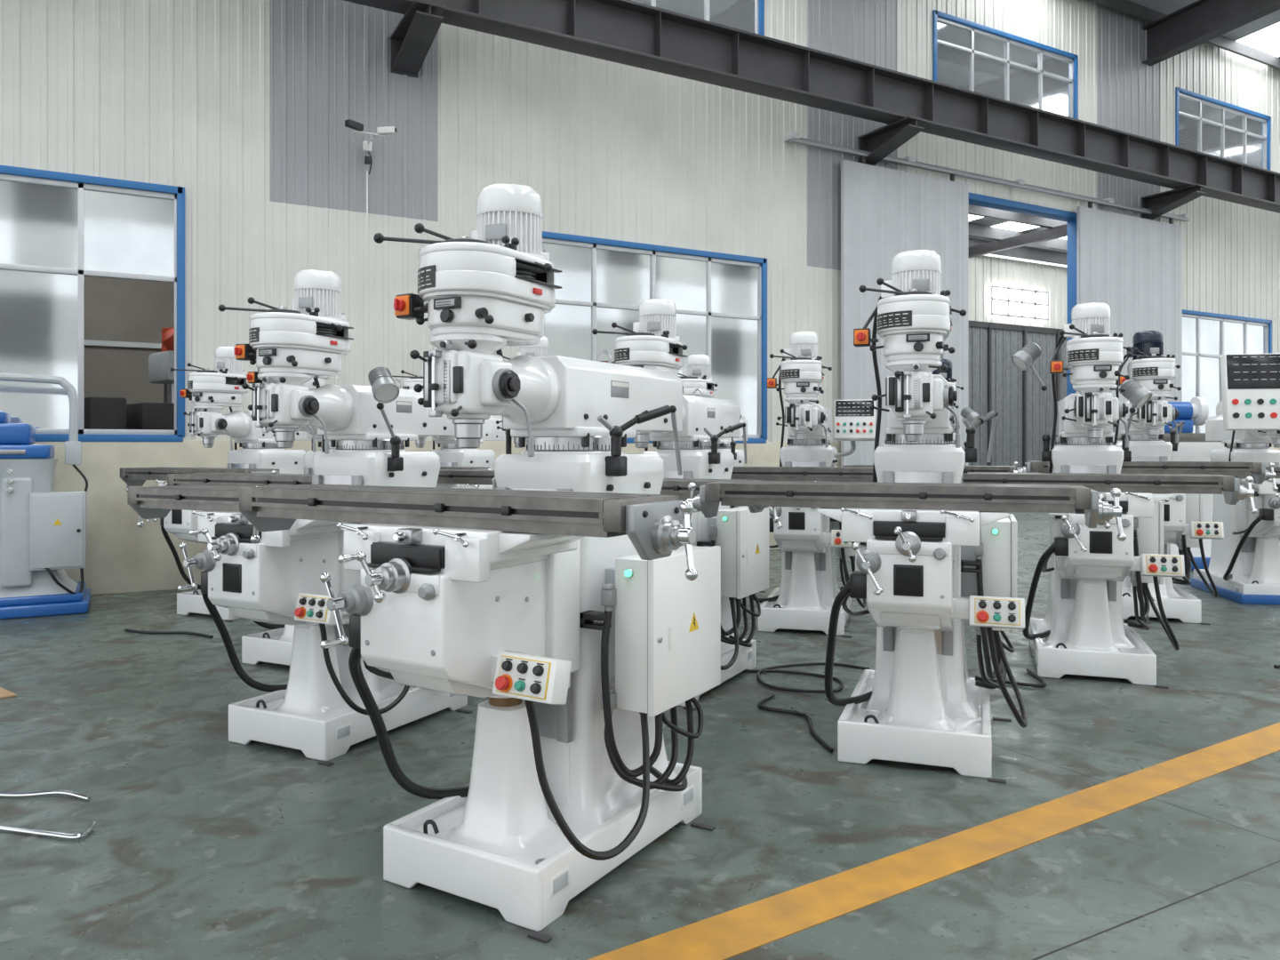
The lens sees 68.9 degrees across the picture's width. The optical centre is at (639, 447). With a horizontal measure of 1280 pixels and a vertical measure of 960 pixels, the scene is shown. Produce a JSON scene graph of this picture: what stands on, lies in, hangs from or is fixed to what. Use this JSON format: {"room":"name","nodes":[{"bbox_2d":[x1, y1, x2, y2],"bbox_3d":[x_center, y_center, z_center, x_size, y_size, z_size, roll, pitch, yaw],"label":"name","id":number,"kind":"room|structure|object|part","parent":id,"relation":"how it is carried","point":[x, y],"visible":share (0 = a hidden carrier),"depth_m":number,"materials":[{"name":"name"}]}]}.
{"room":"metal workshop","nodes":[
{"label":"metal workshop","id":0,"kind":"room"},
{"bbox_2d":[84,275,174,404],"bbox_3d":[-6.098,-1.600,10.912,16.000,6.000,4.000,0,0,-29],"label":"wall","id":1,"kind":"structure","parent":0,"point":[124,319],"depth_m":12.60,"materials":[{"name":"metal"}]},
{"bbox_2d":[0,512,1279,959],"bbox_3d":[8.139,1.448,7.985,38.000,0.103,30.000,0,0,-29],"label":"floor","id":2,"kind":"structure","parent":0,"point":[202,844],"depth_m":3.49,"materials":[{"name":"paint"}]},
{"bbox_2d":[0,687,16,699],"bbox_3d":[-3.882,1.394,5.162,0.500,0.012,0.600,0,0,38],"label":"cardboard sheet","id":3,"kind":"object","parent":2,"relation":"on","point":[4,693],"visible":1,"depth_m":5.25,"materials":[{"name":"beige cardboard"}]},
{"bbox_2d":[0,372,90,619],"bbox_3d":[-5.591,0.383,7.810,1.700,2.033,0.910,0,0,-29],"label":"machine","id":4,"kind":"object","parent":2,"relation":"on","point":[43,530],"visible":1,"depth_m":7.73,"materials":[{"name":"grey paint"}]},
{"bbox_2d":[0,790,95,839],"bbox_3d":[-2.346,1.385,3.574,0.816,0.027,0.361,0,0,13],"label":"strips","id":5,"kind":"object","parent":2,"relation":"on","point":[72,836],"visible":1,"depth_m":3.39,"materials":[{"name":"silver metal"}]},
{"bbox_2d":[84,327,174,430],"bbox_3d":[-5.537,0.000,10.748,0.700,2.800,1.530,0,0,44],"label":"machine","id":6,"kind":"object","parent":2,"relation":"on","point":[100,412],"visible":0.26,"depth_m":10.51,"materials":[{"name":"metal"}]},
{"bbox_2d":[124,628,213,638],"bbox_3d":[-3.516,1.390,6.984,0.818,0.019,0.091,0,0,16],"label":"cable","id":7,"kind":"object","parent":2,"relation":"on","point":[125,629],"visible":1,"depth_m":6.98,"materials":[{"name":"black rubber"}]},
{"bbox_2d":[120,345,311,622],"bbox_3d":[-3.451,0.274,7.862,1.662,2.252,1.502,0,0,-27],"label":"machine","id":8,"kind":"object","parent":2,"relation":"on","point":[210,391],"visible":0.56,"depth_m":7.76,"materials":[{"name":"white metal"}]},
{"bbox_3d":[-3.537,-0.225,7.999,0.258,1.254,0.483,0,0,-30],"label":"motor","id":9,"kind":"part","parent":8,"relation":"part of","materials":[{"name":"white metal"}]},
{"bbox_2d":[167,344,418,665],"bbox_3d":[-2.153,0.274,6.094,1.662,2.252,1.502,0,0,-27],"label":"machine","id":10,"kind":"object","parent":2,"relation":"on","point":[275,645],"visible":0.12,"depth_m":5.99,"materials":[{"name":"white metal"}]},
{"bbox_2d":[127,269,472,766],"bbox_3d":[-1.532,0.274,4.483,1.662,2.252,1.502,0,0,-27],"label":"machine","id":11,"kind":"object","parent":2,"relation":"on","point":[320,712],"visible":0.82,"depth_m":4.38,"materials":[{"name":"white metal"}]},
{"bbox_3d":[-1.431,0.710,4.118,0.280,0.132,0.182,0,0,27],"label":"control panel","id":12,"kind":"part","parent":11,"relation":"part of","materials":[{"name":"white plastic"}]},
{"bbox_3d":[-1.617,-0.225,4.620,0.258,1.254,0.483,0,0,-29],"label":"motor","id":13,"kind":"part","parent":11,"relation":"part of","materials":[{"name":"white metal"}]},
{"bbox_2d":[368,366,403,471],"bbox_3d":[-1.233,-0.137,4.579,0.182,0.514,0.240,0,0,27],"label":"work lamp","id":14,"kind":"object","parent":11,"relation":"attached to","point":[385,389],"depth_m":4.57,"materials":[{"name":"silver metal"}]},
{"bbox_2d":[392,360,505,487],"bbox_3d":[-1.868,0.274,8.575,1.662,2.252,1.502,0,0,-27],"label":"machine","id":15,"kind":"object","parent":2,"relation":"on","point":[452,457],"visible":0.11,"depth_m":8.75,"materials":[{"name":"white metal"}]},
{"bbox_3d":[-1.954,-0.225,8.712,0.258,1.254,0.483,0,0,-30],"label":"motor","id":16,"kind":"part","parent":15,"relation":"part of","materials":[{"name":"white metal"}]},
{"bbox_2d":[239,184,720,943],"bbox_3d":[-0.402,0.274,3.031,1.662,2.252,1.502,0,0,-23],"label":"machine","id":17,"kind":"object","parent":2,"relation":"on","point":[566,594],"visible":1,"depth_m":2.96,"materials":[{"name":"white metal"}]},
{"bbox_3d":[-0.476,-0.225,3.174,0.258,1.254,0.483,0,0,-25],"label":"motor","id":18,"kind":"part","parent":17,"relation":"part of","materials":[{"name":"white metal"}]},
{"bbox_3d":[-0.329,0.650,2.659,0.280,0.132,0.182,0,0,31],"label":"control panel","id":19,"kind":"part","parent":17,"relation":"part of","materials":[{"name":"white plastic"}]},
{"bbox_3d":[0.022,-0.023,3.275,0.400,0.253,0.087,0,0,-39],"label":"folded arm","id":20,"kind":"part","parent":17,"relation":"part of","materials":[{"name":"black plastic"}]},
{"bbox_2d":[437,336,548,488],"bbox_3d":[-0.774,0.274,7.067,1.662,2.252,1.502,0,0,-27],"label":"machine","id":21,"kind":"object","parent":2,"relation":"on","point":[470,478],"visible":0.05,"depth_m":6.97,"materials":[{"name":"white metal"}]},
{"bbox_3d":[-0.859,-0.225,7.204,0.258,1.254,0.483,0,0,-30],"label":"motor","id":22,"kind":"part","parent":21,"relation":"part of","materials":[{"name":"white metal"}]},
{"bbox_2d":[492,298,779,710],"bbox_3d":[0.132,0.274,5.351,1.662,2.252,1.502,0,0,-26],"label":"machine","id":23,"kind":"object","parent":2,"relation":"on","point":[742,533],"visible":0.42,"depth_m":5.45,"materials":[{"name":"white metal"}]},
{"bbox_3d":[0.049,-0.225,5.489,0.258,1.254,0.483,0,0,-29],"label":"motor","id":24,"kind":"part","parent":23,"relation":"part of","materials":[{"name":"white metal"}]},
{"bbox_3d":[0.540,-0.023,5.620,0.400,0.253,0.087,0,0,-43],"label":"folded arm","id":25,"kind":"part","parent":23,"relation":"part of","materials":[{"name":"black plastic"}]},
{"bbox_2d":[677,354,766,592],"bbox_3d":[0.568,0.274,8.562,1.662,2.252,1.502,0,0,-27],"label":"machine","id":26,"kind":"object","parent":2,"relation":"on","point":[697,373],"visible":0.17,"depth_m":8.52,"materials":[{"name":"white metal"}]},
{"bbox_3d":[0.482,-0.225,8.699,0.258,1.254,0.483,0,0,-30],"label":"motor","id":27,"kind":"part","parent":26,"relation":"part of","materials":[{"name":"white metal"}]},
{"bbox_2d":[729,414,741,459],"bbox_3d":[0.866,-0.137,8.659,0.182,0.514,0.240,0,0,27],"label":"work lamp","id":28,"kind":"object","parent":26,"relation":"attached to","point":[732,444],"depth_m":8.74,"materials":[{"name":"black metal"}]},
{"bbox_2d":[731,330,877,637],"bbox_3d":[1.311,0.252,7.222,1.695,2.297,1.532,0,0,-38],"label":"machine","id":29,"kind":"object","parent":2,"relation":"on","point":[807,540],"visible":0.68,"depth_m":7.07,"materials":[{"name":"white metal"}]},
{"bbox_3d":[1.199,-0.258,7.343,0.263,1.279,0.492,0,0,-41],"label":"motor","id":30,"kind":"part","parent":29,"relation":"part of","materials":[{"name":"white metal"}]},
{"bbox_3d":[1.484,0.676,6.877,0.286,0.134,0.185,0,0,16],"label":"control panel","id":31,"kind":"part","parent":29,"relation":"part of","materials":[{"name":"white plastic"}]},
{"bbox_2d":[741,662,869,693],"bbox_3d":[1.059,1.389,5.689,0.817,0.019,0.717,0,0,-29],"label":"cable","id":32,"kind":"object","parent":2,"relation":"on","point":[772,669],"visible":0.89,"depth_m":5.75,"materials":[{"name":"black rubber"}]},
{"bbox_2d":[757,668,1046,752],"bbox_3d":[1.573,1.388,5.178,2.117,0.019,0.912,0,0,-29],"label":"cable","id":33,"kind":"object","parent":2,"relation":"on","point":[824,743],"visible":0.85,"depth_m":4.94,"materials":[{"name":"black rubber"}]},
{"bbox_2d":[687,249,1126,783],"bbox_3d":[1.304,0.252,4.253,1.695,2.297,1.532,0,0,-34],"label":"machine","id":34,"kind":"object","parent":2,"relation":"on","point":[935,552],"visible":1,"depth_m":4.05,"materials":[{"name":"white metal"}]},
{"bbox_3d":[1.201,-0.258,4.382,0.263,1.279,0.492,0,0,-36],"label":"motor","id":35,"kind":"part","parent":34,"relation":"part of","materials":[{"name":"white metal"}]},
{"bbox_3d":[1.679,-0.051,4.583,0.089,0.258,0.408,0,0,39],"label":"folded arm","id":36,"kind":"part","parent":34,"relation":"part of","materials":[{"name":"black plastic"}]},
{"bbox_3d":[1.452,0.686,3.897,0.286,0.134,0.185,0,0,20],"label":"control panel","id":37,"kind":"part","parent":34,"relation":"part of","materials":[{"name":"white plastic"}]},
{"bbox_2d":[842,359,1019,472],"bbox_3d":[2.945,0.274,9.000,1.662,2.252,1.502,0,0,-33],"label":"machine","id":38,"kind":"object","parent":2,"relation":"on","point":[972,417],"visible":0.1,"depth_m":8.93,"materials":[{"name":"white metal"}]},
{"bbox_3d":[2.846,-0.225,9.127,0.258,1.254,0.483,0,0,-36],"label":"motor","id":39,"kind":"part","parent":38,"relation":"part of","materials":[{"name":"metal"}]},
{"bbox_2d":[960,407,980,447],"bbox_3d":[3.232,-0.137,9.127,0.182,0.514,0.240,0,0,21],"label":"work lamp","id":40,"kind":"object","parent":38,"relation":"attached to","point":[972,417],"depth_m":9.07,"materials":[{"name":"silver metal"}]},
{"bbox_2d":[962,302,1256,687],"bbox_3d":[2.846,0.252,5.784,1.695,2.297,1.532,0,0,-34],"label":"machine","id":41,"kind":"object","parent":2,"relation":"on","point":[1083,631],"visible":0.95,"depth_m":5.63,"materials":[{"name":"white metal"}]},
{"bbox_2d":[1010,342,1050,461],"bbox_3d":[2.574,-0.295,6.122,0.263,0.779,0.245,0,0,20],"label":"work lamp","id":42,"kind":"object","parent":41,"relation":"attached to","point":[1023,359],"depth_m":6.09,"materials":[{"name":"grey metal"}]},
{"bbox_3d":[2.743,-0.258,5.912,0.263,1.279,0.492,0,0,-37],"label":"motor","id":43,"kind":"part","parent":41,"relation":"part of","materials":[{"name":"white metal"}]},
{"bbox_3d":[2.995,0.686,5.428,0.286,0.134,0.185,0,0,20],"label":"control panel","id":44,"kind":"part","parent":41,"relation":"part of","materials":[{"name":"white plastic"}]},
{"bbox_2d":[1013,330,1278,624],"bbox_3d":[4.261,0.218,7.723,1.745,2.365,1.577,0,0,-35],"label":"machine","id":45,"kind":"object","parent":2,"relation":"on","point":[1184,525],"visible":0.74,"depth_m":7.48,"materials":[{"name":"white metal"}]},
{"bbox_2d":[1119,379,1151,462],"bbox_3d":[3.136,-0.168,5.920,0.186,0.524,0.245,0,0,20],"label":"work lamp","id":46,"kind":"object","parent":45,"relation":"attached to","point":[1138,396],"depth_m":5.88,"materials":[{"name":"silver metal"}]},
{"bbox_3d":[4.152,-0.306,7.853,0.271,1.316,0.507,0,0,-38],"label":"motor","id":47,"kind":"part","parent":45,"relation":"part of","materials":[{"name":"metal"}]},
{"bbox_3d":[4.640,-0.094,8.070,0.092,0.266,0.420,0,0,38],"label":"folded arm","id":48,"kind":"part","parent":45,"relation":"part of","materials":[{"name":"black plastic"}]},
{"bbox_3d":[4.420,0.654,7.359,0.294,0.138,0.191,0,0,19],"label":"control panel","id":49,"kind":"part","parent":45,"relation":"part of","materials":[{"name":"white plastic"}]},
{"bbox_2d":[1162,396,1227,570],"bbox_3d":[6.473,0.406,10.891,1.300,1.989,0.780,0,0,6],"label":"grinder","id":50,"kind":"object","parent":2,"relation":"on","point":[1192,446],"visible":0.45,"depth_m":10.61,"materials":[{"name":"white metal"}]},
{"bbox_2d":[1190,352,1279,604],"bbox_3d":[5.769,0.274,8.534,1.537,2.252,1.679,0,0,45],"label":"machine","id":51,"kind":"object","parent":2,"relation":"on","point":[1244,564],"visible":0.96,"depth_m":8.41,"materials":[{"name":"white metal"}]},
{"bbox_3d":[5.663,-0.225,8.631,0.483,1.254,0.258,0,0,42],"label":"motor","id":52,"kind":"part","parent":51,"relation":"part of","materials":[{"name":"black metal"}]},
{"bbox_2d":[0,0,1279,595],"bbox_3d":[4.560,-3.150,14.388,38.000,9.100,0.230,0,0,-29],"label":"wall","id":53,"kind":"structure","parent":0,"point":[244,107],"depth_m":10.46,"materials":[{"name":"beige metal"}]},
{"bbox_2d":[0,164,184,441],"bbox_3d":[-6.001,-1.305,8.437,3.395,2.510,0.155,0,0,-29],"label":"window","id":54,"kind":"structure","parent":53,"relation":"in","point":[58,229],"depth_m":8.76,"materials":[{"name":"glass"}]},
{"bbox_2d":[344,119,397,220],"bbox_3d":[-2.869,-2.909,9.871,0.532,0.949,0.338,0,0,-29],"label":"security camera","id":55,"kind":"object","parent":53,"relation":"attached to","point":[382,132],"visible":1,"depth_m":9.87,"materials":[{"name":"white plastic"}]},
{"bbox_2d":[525,231,767,443],"bbox_3d":[0.160,-1.305,11.880,3.510,2.510,0.155,0,0,-29],"label":"window","id":56,"kind":"structure","parent":53,"relation":"in","point":[720,300],"depth_m":12.06,"materials":[{"name":"glass"}]},
{"bbox_2d":[631,0,764,35],"bbox_3d":[0.160,-5.965,11.880,3.410,1.390,0.155,0,0,-29],"label":"window","id":57,"kind":"structure","parent":53,"relation":"in","point":[747,15],"depth_m":12.41,"materials":[{"name":"glass"}]},
{"bbox_2d":[389,0,1207,220],"bbox_3d":[3.512,-4.294,13.189,27.120,0.388,1.100,0,0,-29],"label":"brackets","id":58,"kind":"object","parent":53,"relation":"attached to","point":[412,38],"depth_m":12.69,"materials":[{"name":"black metal"}]},
{"bbox_2d":[342,0,1279,213],"bbox_3d":[4.972,-4.825,13.650,38.000,0.670,0.320,0,0,-29],"label":"beam","id":59,"kind":"structure","parent":58,"relation":"on","point":[627,32],"depth_m":12.21,"materials":[{"name":"metal"}]},
{"bbox_2d":[840,160,968,482],"bbox_3d":[3.951,-1.340,13.787,2.510,5.420,0.066,0,0,-29],"label":"door","id":60,"kind":"structure","parent":53,"relation":"in","point":[885,212],"depth_m":13.52,"materials":[{"name":"grey metal"}]},
{"bbox_2d":[784,131,1189,223],"bbox_3d":[6.045,-4.165,15.000,9.210,0.230,0.210,0,0,-29],"label":"rail","id":61,"kind":"object","parent":53,"relation":"attached to","point":[793,137],"depth_m":14.42,"materials":[{"name":"grey metal"}]},
{"bbox_2d":[932,9,1078,119],"bbox_3d":[5.925,-5.965,15.102,3.400,1.390,0.155,0,0,-29],"label":"window","id":62,"kind":"structure","parent":53,"relation":"in","point":[969,55],"depth_m":15.04,"materials":[{"name":"glass"}]},
{"bbox_2d":[968,192,1076,395],"bbox_3d":[6.022,-1.290,15.205,3.350,5.380,0.230,0,0,-29],"label":"door frame","id":63,"kind":"structure","parent":53,"relation":"attached to","point":[975,199],"depth_m":15.76,"materials":[{"name":"blue metal"}]},
{"bbox_2d":[1076,206,1182,441],"bbox_3d":[8.643,-1.340,16.409,2.900,5.420,0.066,0,0,-29],"label":"door","id":64,"kind":"structure","parent":53,"relation":"in","point":[1132,265],"depth_m":16.40,"materials":[{"name":"grey metal"}]},
{"bbox_2d":[1142,0,1279,66],"bbox_3d":[8.720,-8.004,3.871,27.060,2.208,22.250,0,0,-29],"label":"beam","id":65,"kind":"structure","parent":53,"relation":"attached to","point":[1200,21],"depth_m":16.02,"materials":[{"name":"metal"}]},
{"bbox_2d":[1175,87,1271,170],"bbox_3d":[11.280,-5.965,18.095,3.190,1.390,0.155,0,0,-29],"label":"window","id":66,"kind":"structure","parent":53,"relation":"in","point":[1204,124],"depth_m":18.05,"materials":[{"name":"glass"}]},
{"bbox_2d":[1182,309,1271,432],"bbox_3d":[11.259,-1.305,18.083,3.340,2.510,0.155,0,0,-29],"label":"window","id":67,"kind":"structure","parent":53,"relation":"in","point":[1206,337],"depth_m":17.90,"materials":[{"name":"glass"}]},
{"bbox_2d":[968,255,1067,472],"bbox_3d":[8.097,-1.890,24.458,22.000,6.580,0.400,0,0,-29],"label":"wall","id":68,"kind":"structure","parent":0,"point":[996,383],"depth_m":25.58,"materials":[{"name":"metal"}]},
{"bbox_2d":[990,284,1048,320],"bbox_3d":[10.497,-3.975,25.800,2.360,0.810,0.080,0,0,-29],"label":"window","id":69,"kind":"structure","parent":68,"relation":"in","point":[1004,301],"depth_m":25.77,"materials":[{"name":"glass"}]},
{"bbox_2d":[968,204,1067,264],"bbox_3d":[9.719,-5.275,21.556,22.000,0.650,7.050,0,0,-29],"label":"ceiling","id":70,"kind":"structure","parent":0,"point":[992,231],"depth_m":23.16,"materials":[{"name":"metal"}]},
{"bbox_2d":[1089,0,1279,70],"bbox_3d":[9.956,-8.466,4.734,38.000,1.804,22.550,0,0,-29],"label":"ceiling","id":71,"kind":"structure","parent":0,"point":[1258,40],"depth_m":17.44,"materials":[{"name":"metal"}]}
]}

